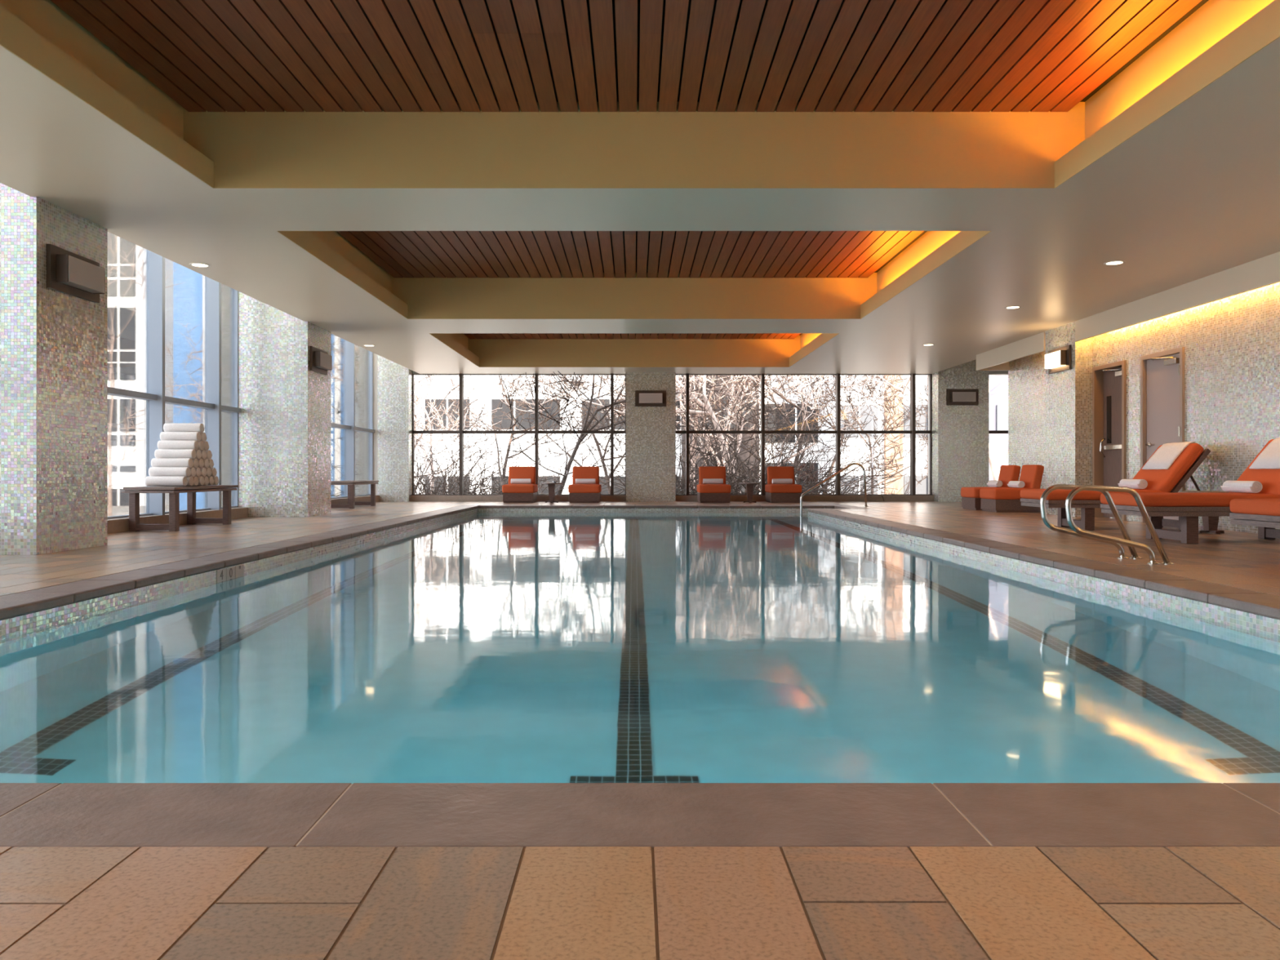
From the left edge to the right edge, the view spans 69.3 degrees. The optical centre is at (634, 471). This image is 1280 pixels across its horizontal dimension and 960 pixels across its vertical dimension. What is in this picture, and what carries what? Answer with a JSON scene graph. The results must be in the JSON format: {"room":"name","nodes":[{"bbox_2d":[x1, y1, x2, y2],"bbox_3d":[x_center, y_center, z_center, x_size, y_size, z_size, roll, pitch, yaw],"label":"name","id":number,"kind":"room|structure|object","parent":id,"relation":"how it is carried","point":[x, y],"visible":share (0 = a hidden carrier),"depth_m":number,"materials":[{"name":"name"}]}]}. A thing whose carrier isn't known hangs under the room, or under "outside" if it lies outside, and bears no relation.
{"room":"indoor swimming pool","nodes":[
{"label":"indoor swimming pool","id":0,"kind":"room"},
{"bbox_2d":[369,352,377,495],"bbox_3d":[-5.800,-1.535,20.500,0.400,4.420,0.600,0,0,0],"label":"wall","id":1,"kind":"structure","parent":0,"point":[375,356],"depth_m":20.20,"materials":[{"name":"beige"}]},
{"bbox_2d":[107,495,379,533],"bbox_3d":[-5.705,0.585,8.500,0.290,0.140,23.400,0,0,0],"label":"trim","id":2,"kind":"structure","parent":1,"relation":"attached to","point":[114,525],"depth_m":11.50,"materials":[{"name":"paint"}]},
{"bbox_2d":[0,0,1279,375],"bbox_3d":[0.925,-3.055,8.800,11.350,1.780,24.000,0,0,0],"label":"ceiling","id":3,"kind":"structure","parent":0,"point":[439,186],"depth_m":7.08,"materials":[{"name":"beige paint"}]},
{"bbox_2d":[0,501,1279,959],"bbox_3d":[2.100,0.830,9.000,16.200,0.350,24.400,0,0,0],"label":"floor","id":4,"kind":"structure","parent":0,"point":[57,903],"depth_m":1.45,"materials":[{"name":"brown tile"}]},
{"bbox_2d":[0,182,107,555],"bbox_3d":[-5.200,-1.495,7.770,1.000,4.300,0.980,0,0,0],"label":"pillar","id":5,"kind":"structure","parent":4,"relation":"on","point":[54,344],"depth_m":7.40,"materials":[{"name":"tile"}]},
{"bbox_2d":[46,244,105,302],"bbox_3d":[-4.634,-1.645,7.740,0.128,0.350,0.680,0,0,0],"label":"wall sconce","id":6,"kind":"object","parent":5,"relation":"attached to","point":[65,268],"visible":1,"depth_m":7.61,"materials":[{"name":"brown metal"}]},
{"bbox_2d":[123,484,238,531],"bbox_3d":[-5.280,0.412,10.880,0.560,0.485,1.620,0,0,0],"label":"bench","id":7,"kind":"object","parent":4,"relation":"on","point":[174,492],"visible":0.97,"depth_m":10.22,"materials":[{"name":"brown wood"}]},
{"bbox_2d":[144,476,187,486],"bbox_3d":[-5.290,0.109,10.471,0.430,0.111,0.122,0,0,0],"label":"rolled towel","id":8,"kind":"object","parent":7,"relation":"on","point":[149,481],"visible":1,"depth_m":10.42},
{"bbox_2d":[186,475,194,485],"bbox_3d":[-5.280,0.109,10.603,0.430,0.111,0.122,0,-1,0],"label":"rolled towel","id":9,"kind":"object","parent":7,"relation":"on","point":[190,480],"visible":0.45,"depth_m":10.57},
{"bbox_2d":[148,466,191,476],"bbox_3d":[-5.285,0.006,10.537,0.430,0.111,0.122,0,0,0],"label":"rolled towel","id":10,"kind":"object","parent":9,"relation":"on","point":[153,471],"visible":1,"depth_m":10.49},
{"bbox_2d":[192,475,199,485],"bbox_3d":[-5.288,0.109,10.734,0.430,0.111,0.122,0,-1,0],"label":"rolled towel","id":11,"kind":"object","parent":7,"relation":"on","point":[195,478],"visible":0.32,"depth_m":10.71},
{"bbox_2d":[189,466,195,476],"bbox_3d":[-5.286,0.006,10.667,0.430,0.111,0.122,0,0,0],"label":"rolled towel","id":12,"kind":"object","parent":11,"relation":"on","point":[193,470],"visible":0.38,"depth_m":10.64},
{"bbox_2d":[151,457,193,467],"bbox_3d":[-5.290,-0.098,10.602,0.430,0.111,0.122,0,0,0],"label":"rolled towel","id":13,"kind":"object","parent":12,"relation":"on","point":[155,462],"visible":0.99,"depth_m":10.55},
{"bbox_2d":[196,475,204,485],"bbox_3d":[-5.280,0.109,10.865,0.430,0.111,0.122,0,0,0],"label":"rolled towel","id":14,"kind":"object","parent":7,"relation":"on","point":[201,478],"visible":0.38,"depth_m":10.83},
{"bbox_2d":[194,467,200,476],"bbox_3d":[-5.291,0.006,10.799,0.430,0.111,0.122,0,0,0],"label":"rolled towel","id":15,"kind":"object","parent":14,"relation":"on","point":[197,469],"visible":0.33,"depth_m":10.77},
{"bbox_2d":[191,458,199,467],"bbox_3d":[-5.288,-0.098,10.734,0.430,0.111,0.122,0,0,0],"label":"rolled towel","id":16,"kind":"object","parent":15,"relation":"on","point":[195,461],"visible":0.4,"depth_m":10.71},
{"bbox_2d":[154,448,196,458],"bbox_3d":[-5.284,-0.201,10.668,0.430,0.111,0.122,0,-1,0],"label":"rolled towel","id":17,"kind":"object","parent":16,"relation":"on","point":[159,453],"visible":0.99,"depth_m":10.62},
{"bbox_2d":[202,475,208,485],"bbox_3d":[-5.287,0.109,10.996,0.430,0.111,0.122,0,-1,0],"label":"rolled towel","id":18,"kind":"object","parent":7,"relation":"on","point":[206,478],"visible":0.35,"depth_m":10.98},
{"bbox_2d":[200,467,207,476],"bbox_3d":[-5.284,0.006,10.930,0.430,0.111,0.122,0,0,0],"label":"rolled towel","id":19,"kind":"object","parent":18,"relation":"on","point":[203,472],"visible":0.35,"depth_m":10.90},
{"bbox_2d":[196,458,204,467],"bbox_3d":[-5.287,-0.098,10.864,0.430,0.111,0.122,0,0,0],"label":"rolled towel","id":20,"kind":"object","parent":19,"relation":"on","point":[201,464],"visible":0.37,"depth_m":10.84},
{"bbox_2d":[195,449,201,458],"bbox_3d":[-5.286,-0.201,10.799,0.430,0.111,0.122,0,0,0],"label":"rolled towel","id":21,"kind":"object","parent":20,"relation":"on","point":[198,455],"visible":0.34,"depth_m":10.77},
{"bbox_2d":[157,440,199,449],"bbox_3d":[-5.285,-0.305,10.732,0.430,0.111,0.122,0,1,0],"label":"rolled towel","id":22,"kind":"object","parent":21,"relation":"on","point":[193,445],"visible":0.99,"depth_m":10.68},
{"bbox_2d":[200,449,206,459],"bbox_3d":[-5.287,-0.201,10.930,0.430,0.111,0.122,0,0,0],"label":"rolled towel","id":23,"kind":"object","parent":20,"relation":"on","point":[203,451],"visible":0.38,"depth_m":10.91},
{"bbox_2d":[197,440,204,450],"bbox_3d":[-5.283,-0.305,10.865,0.430,0.111,0.122,0,-1,0],"label":"rolled towel","id":24,"kind":"object","parent":23,"relation":"on","point":[201,443],"visible":0.24,"depth_m":10.84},
{"bbox_2d":[160,431,201,441],"bbox_3d":[-5.289,-0.408,10.799,0.430,0.111,0.122,0,-1,0],"label":"rolled towel","id":25,"kind":"object","parent":24,"relation":"on","point":[164,436],"visible":0.99,"depth_m":10.75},
{"bbox_2d":[213,475,218,484],"bbox_3d":[-5.286,0.109,11.257,0.430,0.111,0.122,0,0,0],"label":"rolled towel","id":26,"kind":"object","parent":7,"relation":"on","point":[215,478],"visible":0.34,"depth_m":11.22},
{"bbox_2d":[209,467,217,476],"bbox_3d":[-5.282,0.006,11.191,0.430,0.111,0.122,0,1,0],"label":"rolled towel","id":27,"kind":"object","parent":26,"relation":"on","point":[213,470],"visible":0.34,"depth_m":11.16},
{"bbox_2d":[208,458,213,467],"bbox_3d":[-5.290,-0.098,11.127,0.430,0.111,0.122,0,-1,0],"label":"rolled towel","id":28,"kind":"object","parent":27,"relation":"on","point":[211,460],"visible":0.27,"depth_m":11.10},
{"bbox_2d":[205,449,212,459],"bbox_3d":[-5.281,-0.201,11.060,0.430,0.111,0.122,0,0,0],"label":"rolled towel","id":29,"kind":"object","parent":28,"relation":"on","point":[208,452],"visible":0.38,"depth_m":11.04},
{"bbox_2d":[203,441,208,450],"bbox_3d":[-5.286,-0.305,10.995,0.430,0.111,0.122,0,0,0],"label":"rolled towel","id":30,"kind":"object","parent":29,"relation":"on","point":[206,443],"visible":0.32,"depth_m":10.97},
{"bbox_2d":[200,432,206,441],"bbox_3d":[-5.285,-0.408,10.929,0.430,0.111,0.122,0,0,0],"label":"rolled towel","id":31,"kind":"object","parent":30,"relation":"on","point":[203,438],"visible":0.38,"depth_m":10.90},
{"bbox_2d":[163,422,204,432],"bbox_3d":[-5.283,-0.512,10.865,0.430,0.111,0.122,0,-1,0],"label":"rolled towel","id":32,"kind":"object","parent":31,"relation":"on","point":[168,427],"visible":0.99,"depth_m":10.82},
{"bbox_2d":[238,291,330,516],"bbox_3d":[-5.200,-1.495,13.840,1.000,4.300,1.020,0,0,0],"label":"pillar","id":33,"kind":"structure","parent":4,"relation":"on","point":[284,418],"depth_m":13.33,"materials":[{"name":"tile"}]},
{"bbox_2d":[310,346,332,374],"bbox_3d":[-4.634,-1.645,13.750,0.128,0.350,0.680,0,0,0],"label":"wall sconce","id":34,"kind":"object","parent":33,"relation":"attached to","point":[321,362],"visible":1,"depth_m":13.59,"materials":[{"name":"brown metal"}]},
{"bbox_2d":[330,480,378,508],"bbox_3d":[-5.220,0.412,17.110,0.560,0.485,1.620,0,0,0],"label":"bench","id":35,"kind":"object","parent":4,"relation":"on","point":[351,484],"visible":0.75,"depth_m":16.46,"materials":[{"name":"brown wood"}]},
{"bbox_2d":[377,354,413,501],"bbox_3d":[-5.260,-1.495,20.410,0.680,4.300,0.420,0,0,0],"label":"pillar","id":36,"kind":"structure","parent":4,"relation":"on","point":[394,380],"depth_m":20.20,"materials":[{"name":"tile"}]},
{"bbox_2d":[502,466,537,502],"bbox_3d":[-2.440,0.271,19.843,0.670,0.768,0.825,0,0,0],"label":"lounge chair","id":37,"kind":"object","parent":4,"relation":"on","point":[512,493],"visible":0.99,"depth_m":19.47,"materials":[{"name":"fabric"}]},
{"bbox_2d":[508,466,535,484],"bbox_3d":[-2.440,0.115,20.150,0.580,0.455,0.210,0,0,0],"label":"cushion","id":38,"kind":"object","parent":37,"relation":"on","point":[514,472],"depth_m":20.09,"materials":[{"name":"orange fabric"}]},
{"bbox_2d":[568,466,601,502],"bbox_3d":[-1.050,0.271,19.843,0.670,0.768,0.825,0,0,0],"label":"lounge chair","id":39,"kind":"object","parent":4,"relation":"on","point":[578,493],"visible":0.98,"depth_m":19.45,"materials":[{"name":"orange fabric"}]},
{"bbox_2d":[572,466,599,484],"bbox_3d":[-1.050,0.115,20.150,0.580,0.455,0.210,0,0,0],"label":"cushion","id":40,"kind":"object","parent":39,"relation":"on","point":[578,472],"depth_m":20.09,"materials":[{"name":"orange fabric"}]},
{"bbox_2d":[0,505,1279,847],"bbox_3d":[0.425,1.435,9.915,7.530,1.560,16.590,0,0,0],"label":"swimming pool","id":41,"kind":"object","parent":4,"relation":"in","point":[140,815],"visible":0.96,"depth_m":1.83,"materials":[{"name":"tile"}]},
{"bbox_2d":[0,512,1279,783],"bbox_3d":[0.425,1.430,9.915,6.970,1.270,16.030,0,0,0],"label":"pool water","id":42,"kind":"object","parent":41,"relation":"in","point":[478,647],"visible":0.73,"depth_m":3.62,"materials":[{"name":"liquid"}]},
{"bbox_2d":[626,372,675,501],"bbox_3d":[0.360,-1.145,20.410,1.080,3.600,0.420,0,0,0],"label":"pillar","id":43,"kind":"structure","parent":4,"relation":"on","point":[650,430],"depth_m":20.20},
{"bbox_2d":[635,390,666,406],"bbox_3d":[0.360,-1.595,20.134,0.680,0.350,0.128,0,0,0],"label":"wall sconce","id":44,"kind":"object","parent":43,"relation":"attached to","point":[642,397],"visible":1,"depth_m":20.16,"materials":[{"name":"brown metal"}]},
{"bbox_2d":[410,495,933,501],"bbox_3d":[2.540,0.590,20.540,14.920,0.130,0.320,0,0,0],"label":"trim","id":45,"kind":"structure","parent":4,"relation":"on","point":[413,498],"depth_m":20.38,"materials":[{"name":"paint"}]},
{"bbox_2d":[697,466,730,502],"bbox_3d":[1.700,0.271,19.843,0.670,0.768,0.825,0,0,0],"label":"lounge chair","id":46,"kind":"object","parent":4,"relation":"on","point":[706,493],"visible":0.98,"depth_m":19.45,"materials":[{"name":"orange fabric"}]},
{"bbox_2d":[698,466,725,484],"bbox_3d":[1.700,0.115,20.150,0.580,0.455,0.210,0,0,0],"label":"cushion","id":47,"kind":"object","parent":46,"relation":"on","point":[704,472],"depth_m":20.09,"materials":[{"name":"orange fabric"}]},
{"bbox_2d":[764,466,801,502],"bbox_3d":[3.190,0.271,19.843,0.670,0.768,0.825,0,0,0],"label":"lounge chair","id":48,"kind":"object","parent":4,"relation":"on","point":[775,493],"visible":0.98,"depth_m":19.47,"materials":[{"name":"orange fabric"}]},
{"bbox_2d":[767,466,794,484],"bbox_3d":[3.190,0.115,20.150,0.580,0.455,0.210,0,0,0],"label":"cushion","id":49,"kind":"object","parent":48,"relation":"on","point":[773,472],"depth_m":20.10,"materials":[{"name":"orange fabric"}]},
{"bbox_2d":[764,484,801,493],"bbox_3d":[3.190,0.363,19.830,0.670,0.194,0.800,0,0,0],"label":"seat cushion","id":50,"kind":"object","parent":48,"relation":"on","point":[769,488],"depth_m":19.43,"materials":[{"name":"orange fabric"}]},
{"bbox_2d":[931,359,988,502],"bbox_3d":[7.150,-1.095,20.360,1.100,3.500,0.520,0,0,0],"label":"pillar","id":51,"kind":"structure","parent":4,"relation":"on","point":[959,433],"depth_m":20.10,"materials":[{"name":"tile"}]},
{"bbox_2d":[946,389,978,404],"bbox_3d":[7.120,-1.615,20.034,0.680,0.350,0.128,0,0,0],"label":"wall sconce","id":52,"kind":"object","parent":51,"relation":"attached to","point":[953,395],"visible":1,"depth_m":19.98,"materials":[{"name":"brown metal"}]},
{"bbox_2d":[960,465,1020,510],"bbox_3d":[6.192,0.271,16.080,0.825,0.768,0.670,0,0,0],"label":"lounge chair","id":53,"kind":"object","parent":4,"relation":"on","point":[971,499],"visible":0.56,"depth_m":15.92,"materials":[{"name":"orange fabric"}]},
{"bbox_2d":[960,486,1015,497],"bbox_3d":[6.180,0.363,16.080,0.800,0.194,0.670,0,0,0],"label":"seat cushion","id":54,"kind":"object","parent":53,"relation":"on","point":[966,492],"depth_m":15.92,"materials":[{"name":"orange fabric"}]},
{"bbox_2d":[996,465,1020,488],"bbox_3d":[6.500,0.115,16.080,0.210,0.455,0.580,0,0,0],"label":"cushion","id":55,"kind":"object","parent":53,"relation":"on","point":[1007,473],"depth_m":15.92,"materials":[{"name":"orange fabric"}]},
{"bbox_2d":[979,464,1044,512],"bbox_3d":[6.192,0.271,15.180,0.825,0.768,0.670,0,0,0],"label":"lounge chair","id":56,"kind":"object","parent":4,"relation":"on","point":[993,500],"visible":0.68,"depth_m":14.89,"materials":[{"name":"orange fabric"}]},
{"bbox_2d":[979,488,1031,499],"bbox_3d":[6.180,0.363,15.180,0.800,0.194,0.670,0,0,0],"label":"seat cushion","id":57,"kind":"object","parent":56,"relation":"on","point":[984,493],"depth_m":14.86,"materials":[{"name":"orange fabric"}]},
{"bbox_2d":[1019,464,1044,488],"bbox_3d":[6.500,0.115,15.180,0.210,0.455,0.580,0,0,0],"label":"cushion","id":58,"kind":"object","parent":56,"relation":"on","point":[1031,474],"depth_m":14.97,"materials":[{"name":"orange fabric"}]},
{"bbox_2d":[1045,321,1092,516],"bbox_3d":[6.625,-0.895,13.815,0.550,3.100,0.970,0,0,0],"label":"pillar","id":59,"kind":"structure","parent":4,"relation":"on","point":[1068,393],"depth_m":13.47,"materials":[{"name":"tile"}]},
{"bbox_2d":[1044,344,1071,373],"bbox_3d":[6.284,-1.665,13.780,0.128,0.350,0.680,0,0,0],"label":"wall sconce","id":60,"kind":"object","parent":59,"relation":"attached to","point":[1062,356],"visible":1,"depth_m":13.63,"materials":[{"name":"glass"}]},
{"bbox_2d":[1040,484,1142,559],"bbox_3d":[3.443,0.383,6.980,0.767,0.579,0.084,0,0,0],"label":"grab rail","id":61,"kind":"object","parent":4,"relation":"attached to","point":[1042,500],"visible":0.83,"depth_m":6.96,"materials":[{"name":"silver metal"}]},
{"bbox_2d":[1020,443,1210,529],"bbox_3d":[5.530,0.168,10.690,1.860,0.974,0.752,0,0,0],"label":"chaise longue","id":62,"kind":"object","parent":4,"relation":"on","point":[1172,479],"visible":0.55,"depth_m":10.35,"materials":[{"name":"fabric"}]},
{"bbox_2d":[1020,488,1164,500],"bbox_3d":[5.280,0.264,10.690,1.360,0.126,0.750,0,0,0],"label":"seat cushion","id":63,"kind":"object","parent":62,"relation":"on","point":[1025,494],"depth_m":10.32,"materials":[{"name":"orange fabric"}]},
{"bbox_2d":[1132,443,1203,492],"bbox_3d":[6.111,-0.023,10.690,0.507,0.591,0.750,0,0,0],"label":"cushion","id":64,"kind":"object","parent":62,"relation":"on","point":[1172,479],"depth_m":10.34,"materials":[{"name":"orange fabric"}]},
{"bbox_2d":[1142,441,1209,469],"bbox_3d":[6.245,-0.182,10.690,0.486,0.316,0.520,0,0,0],"label":"towel","id":65,"kind":"object","parent":62,"relation":"on","point":[1166,454],"visible":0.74,"depth_m":10.66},
{"bbox_2d":[1065,484,1174,564],"bbox_3d":[3.443,0.383,6.570,0.767,0.579,0.084,0,0,0],"label":"grab rail","id":66,"kind":"object","parent":4,"relation":"attached to","point":[1083,487],"visible":0.99,"depth_m":6.55,"materials":[{"name":"silver metal"}]},
{"bbox_2d":[1100,439,1279,543],"bbox_3d":[5.510,0.168,8.750,1.860,0.974,0.752,0,0,0],"label":"chaise longue","id":67,"kind":"object","parent":4,"relation":"on","point":[1189,506],"visible":0.68,"depth_m":8.44,"materials":[{"name":"orange fabric"}]},
{"bbox_2d":[1100,492,1279,506],"bbox_3d":[5.260,0.264,8.750,1.360,0.126,0.750,0,0,0],"label":"seat cushion","id":68,"kind":"object","parent":67,"relation":"on","point":[1148,499],"depth_m":8.38,"materials":[{"name":"orange fabric"}]},
{"bbox_2d":[1220,480,1262,493],"bbox_3d":[5.725,0.142,8.735,0.122,0.111,0.430,0,0,0],"label":"rolled towel","id":69,"kind":"object","parent":67,"relation":"on","point":[1246,486],"visible":1,"depth_m":8.65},
{"bbox_2d":[1228,439,1279,495],"bbox_3d":[6.090,-0.023,8.750,0.507,0.591,0.750,0,0,0],"label":"cushion","id":70,"kind":"object","parent":67,"relation":"on","point":[1269,479],"depth_m":8.70,"materials":[{"name":"orange fabric"}]},
{"bbox_2d":[1248,437,1279,469],"bbox_3d":[6.225,-0.182,8.750,0.486,0.316,0.520,0,0,0],"label":"towel","id":71,"kind":"object","parent":67,"relation":"on","point":[1269,458],"visible":1,"depth_m":8.87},
{"bbox_2d":[1178,490,1228,533],"bbox_3d":[6.130,0.432,9.850,0.580,0.445,0.580,0,0,0],"label":"side table","id":72,"kind":"object","parent":4,"relation":"on","point":[1210,524],"visible":0.52,"depth_m":9.80,"materials":[{"name":"brown wood"}]},
{"bbox_2d":[1229,498,1279,528],"bbox_3d":[5.510,0.168,6.770,1.860,0.974,0.752,0,0,0],"label":"chaise longue","id":73,"kind":"object","parent":4,"relation":"on","point":[1264,513],"visible":1,"depth_m":6.85,"materials":[{"name":"orange fabric"}]},
{"bbox_2d":[1229,498,1279,515],"bbox_3d":[5.260,0.264,6.770,1.360,0.126,0.750,0,0,0],"label":"seat cushion","id":74,"kind":"object","parent":73,"relation":"on","point":[1238,507],"depth_m":6.85,"materials":[{"name":"orange fabric"}]},
{"bbox_2d":[928,374,929,493],"bbox_3d":[3.760,-1.095,20.710,7.880,3.500,0.180,0,0,0],"label":"piers","id":75,"kind":"object","parent":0,"point":[928,375],"visible":0.04,"depth_m":20.73,"materials":[{"name":"beige"}]},
{"bbox_2d":[412,373,626,495],"bbox_3d":[-2.550,-0.820,20.535,4.740,2.690,0.190,0,0,0],"label":"window","id":76,"kind":"structure","parent":75,"relation":"attached to","point":[461,431],"depth_m":20.50,"materials":[{"name":"brown metal"}]},
{"bbox_2d":[675,373,931,495],"bbox_3d":[3.750,-0.820,20.535,5.700,2.690,0.190,0,0,0],"label":"window","id":77,"kind":"structure","parent":75,"relation":"attached to","point":[913,431],"depth_m":20.50,"materials":[{"name":"brown metal"}]},
{"bbox_2d":[1008,282,1279,533],"bbox_3d":[6.900,-0.895,7.000,0.600,3.100,20.400,0,0,0],"label":"wall","id":78,"kind":"structure","parent":0,"point":[1231,344],"depth_m":10.65,"materials":[{"name":"tile"}]},
{"bbox_2d":[1092,360,1126,520],"bbox_3d":[6.691,-0.420,12.850,0.319,2.150,0.860,0,0,0],"label":"door","id":79,"kind":"structure","parent":78,"relation":"in","point":[1108,380],"depth_m":13.05,"materials":[{"name":"brown"}]},
{"bbox_2d":[976,251,1279,370],"bbox_3d":[6.650,-2.170,7.000,0.600,0.590,20.400,0,0,0],"label":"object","id":80,"kind":"structure","parent":78,"relation":"attached to","point":[1264,271],"depth_m":11.19,"materials":[{"name":"beige paint"}]},
{"bbox_2d":[1140,346,1184,522],"bbox_3d":[6.651,-0.420,11.560,0.399,2.150,0.920,0,0,0],"label":"door","id":81,"kind":"structure","parent":78,"relation":"in","point":[1162,373],"depth_m":11.61,"materials":[{"name":"beige"}]},
{"bbox_3d":[-5.825,-1.535,7.800,0.250,4.420,13.100,0,0,0],"label":"piers","id":82,"kind":"object","parent":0,"visible":0},
{"bbox_2d":[107,231,240,519],"bbox_3d":[-5.685,-1.615,10.795,0.190,4.260,5.070,0,0,0],"label":"window","id":83,"kind":"structure","parent":82,"relation":"attached to","point":[171,327],"depth_m":10.97,"materials":[{"name":"glass"}]},
{"bbox_2d":[330,333,374,498],"bbox_3d":[-5.685,-1.615,17.275,0.190,4.260,5.850,0,0,0],"label":"window","id":84,"kind":"structure","parent":82,"relation":"attached to","point":[352,429],"depth_m":18.47,"materials":[{"name":"glass"}]},
{"label":"outside","id":85,"kind":"structure","parent":0,"visible":0},
{"bbox_3d":[0.000,1.355,40.000,240.000,0.200,240.000,0,0,0],"label":"ground","id":86,"kind":"structure","parent":85,"visible":0},
{"bbox_2d":[414,375,502,493],"bbox_3d":[-5.713,-1.597,24.881,4.985,5.707,3.920,0,0,-43],"label":"bare tree","id":87,"kind":"object","parent":86,"relation":"on","point":[417,399],"visible":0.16,"depth_m":24.59,"materials":[{"name":"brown plant"}]},
{"bbox_2d":[414,375,545,480],"bbox_3d":[-6.639,-1.867,27.441,7.710,6.266,4.952,0,0,-39],"label":"bare tree","id":88,"kind":"object","parent":86,"relation":"on","point":[427,376],"visible":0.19,"depth_m":28.26,"materials":[{"name":"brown plant"}]},
{"bbox_2d":[414,404,557,493],"bbox_3d":[-5.254,-0.171,22.962,6.853,2.880,5.291,0,0,6],"label":"shrub","id":89,"kind":"object","parent":86,"relation":"on","point":[418,482],"visible":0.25,"depth_m":22.74,"materials":[{"name":"plant"}]},
{"bbox_2d":[414,426,606,493],"bbox_3d":[-3.634,0.057,23.604,5.763,2.423,3.909,0,0,-20],"label":"shrub","id":90,"kind":"object","parent":86,"relation":"on","point":[479,467],"visible":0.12,"depth_m":23.47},
{"bbox_2d":[424,375,625,488],"bbox_3d":[-2.627,-2.206,26.237,6.297,6.930,3.459,0,0,-17],"label":"bare tree","id":91,"kind":"object","parent":86,"relation":"on","point":[500,384],"visible":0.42,"depth_m":26.12,"materials":[{"name":"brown plant"}]},
{"bbox_2d":[414,375,681,493],"bbox_3d":[-4.185,-5.045,39.955,12.150,12.600,8.090,0,0,0],"label":"building","id":92,"kind":"structure","parent":86,"relation":"on","point":[492,397],"depth_m":36.00,"materials":[{"name":"white"}]},
{"bbox_2d":[514,375,707,493],"bbox_3d":[-0.606,-2.354,26.016,5.759,7.241,4.016,0,0,4],"label":"bare tree","id":93,"kind":"object","parent":86,"relation":"on","point":[621,406],"visible":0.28,"depth_m":25.93,"materials":[{"name":"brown plant"}]},
{"bbox_2d":[485,371,795,493],"bbox_3d":[0.663,-2.204,23.012,8.701,6.973,6.826,0,0,-5],"label":"bare tree","id":94,"kind":"object","parent":86,"relation":"on","point":[585,426],"visible":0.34,"depth_m":23.64,"materials":[{"name":"brown plant"}]},
{"bbox_2d":[549,379,817,493],"bbox_3d":[1.397,-0.505,23.099,7.230,3.548,5.801,0,0,0],"label":"shrub","id":95,"kind":"object","parent":86,"relation":"on","point":[682,478],"visible":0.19,"depth_m":22.73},
{"bbox_2d":[622,375,760,493],"bbox_3d":[3.256,-4.188,24.593,8.119,10.909,6.693,0,0,33],"label":"bare tree","id":96,"kind":"object","parent":86,"relation":"on","point":[678,376],"visible":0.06,"depth_m":26.02,"materials":[{"name":"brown plant"}]},
{"bbox_2d":[495,375,905,493],"bbox_3d":[1.785,-2.955,24.934,10.942,8.460,4.898,0,0,0],"label":"bare tree","id":97,"kind":"object","parent":86,"relation":"on","point":[709,411],"visible":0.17,"depth_m":24.01,"materials":[{"name":"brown plant"}]},
{"bbox_2d":[601,375,822,466],"bbox_3d":[2.470,-3.244,29.995,8.971,9.021,5.124,0,0,11],"label":"bare tree","id":98,"kind":"object","parent":86,"relation":"on","point":[759,398],"visible":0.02,"depth_m":29.21,"materials":[{"name":"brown plant"}]},
{"bbox_2d":[681,375,759,493],"bbox_3d":[3.281,-5.045,38.970,2.888,12.600,8.060,0,0,0],"label":"building","id":99,"kind":"structure","parent":86,"relation":"on","point":[744,456],"depth_m":35.00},
{"bbox_2d":[600,375,907,501],"bbox_3d":[2.669,-0.709,22.704,8.217,3.955,6.237,0,0,8],"label":"tree","id":100,"kind":"object","parent":86,"relation":"on","point":[702,453],"visible":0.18,"depth_m":22.70,"materials":[{"name":"plant"}]},
{"bbox_2d":[675,375,864,471],"bbox_3d":[3.759,-2.031,25.269,5.874,6.624,4.877,0,0,0],"label":"bare tree","id":101,"kind":"object","parent":86,"relation":"on","point":[778,393],"visible":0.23,"depth_m":25.06,"materials":[{"name":"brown plant"}]},
{"bbox_2d":[759,375,817,493],"bbox_3d":[6.168,-5.045,39.455,2.751,12.600,8.090,0,0,0],"label":"building","id":102,"kind":"structure","parent":86,"relation":"on","point":[808,409],"depth_m":35.44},
{"bbox_2d":[718,412,918,493],"bbox_3d":[4.728,-0.163,23.689,5.335,2.864,5.204,0,0,22],"label":"shrub","id":103,"kind":"object","parent":86,"relation":"on","point":[814,477],"visible":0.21,"depth_m":23.32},
{"bbox_2d":[697,375,989,489],"bbox_3d":[5.761,-2.088,27.190,5.291,6.706,7.891,0,0,-38],"label":"bare tree","id":104,"kind":"object","parent":86,"relation":"on","point":[816,379],"visible":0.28,"depth_m":27.92,"materials":[{"name":"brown plant"}]},
{"bbox_2d":[795,375,928,493],"bbox_3d":[7.551,-1.569,27.460,4.427,6.128,4.617,0,0,-30],"label":"bare tree","id":105,"kind":"object","parent":86,"relation":"on","point":[877,464],"visible":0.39,"depth_m":27.76,"materials":[{"name":"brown plant"}]},
{"bbox_2d":[817,375,928,493],"bbox_3d":[9.160,-5.045,35.900,4.240,12.600,8.200,0,0,0],"label":"building","id":106,"kind":"structure","parent":86,"relation":"on","point":[921,380],"depth_m":32.00,"materials":[{"name":"grey"}]},
{"bbox_2d":[860,375,1008,480],"bbox_3d":[9.337,-2.643,25.590,8.622,7.847,6.578,0,0,0],"label":"bare tree","id":107,"kind":"object","parent":86,"relation":"on","point":[993,460],"visible":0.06,"depth_m":25.15,"materials":[{"name":"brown plant"}]},
{"bbox_2d":[988,375,1008,480],"bbox_3d":[12.169,-5.045,33.970,2.062,12.600,8.060,0,0,0],"label":"building","id":108,"kind":"structure","parent":86,"relation":"on","point":[997,411],"depth_m":30.00,"materials":[{"name":"grey"}]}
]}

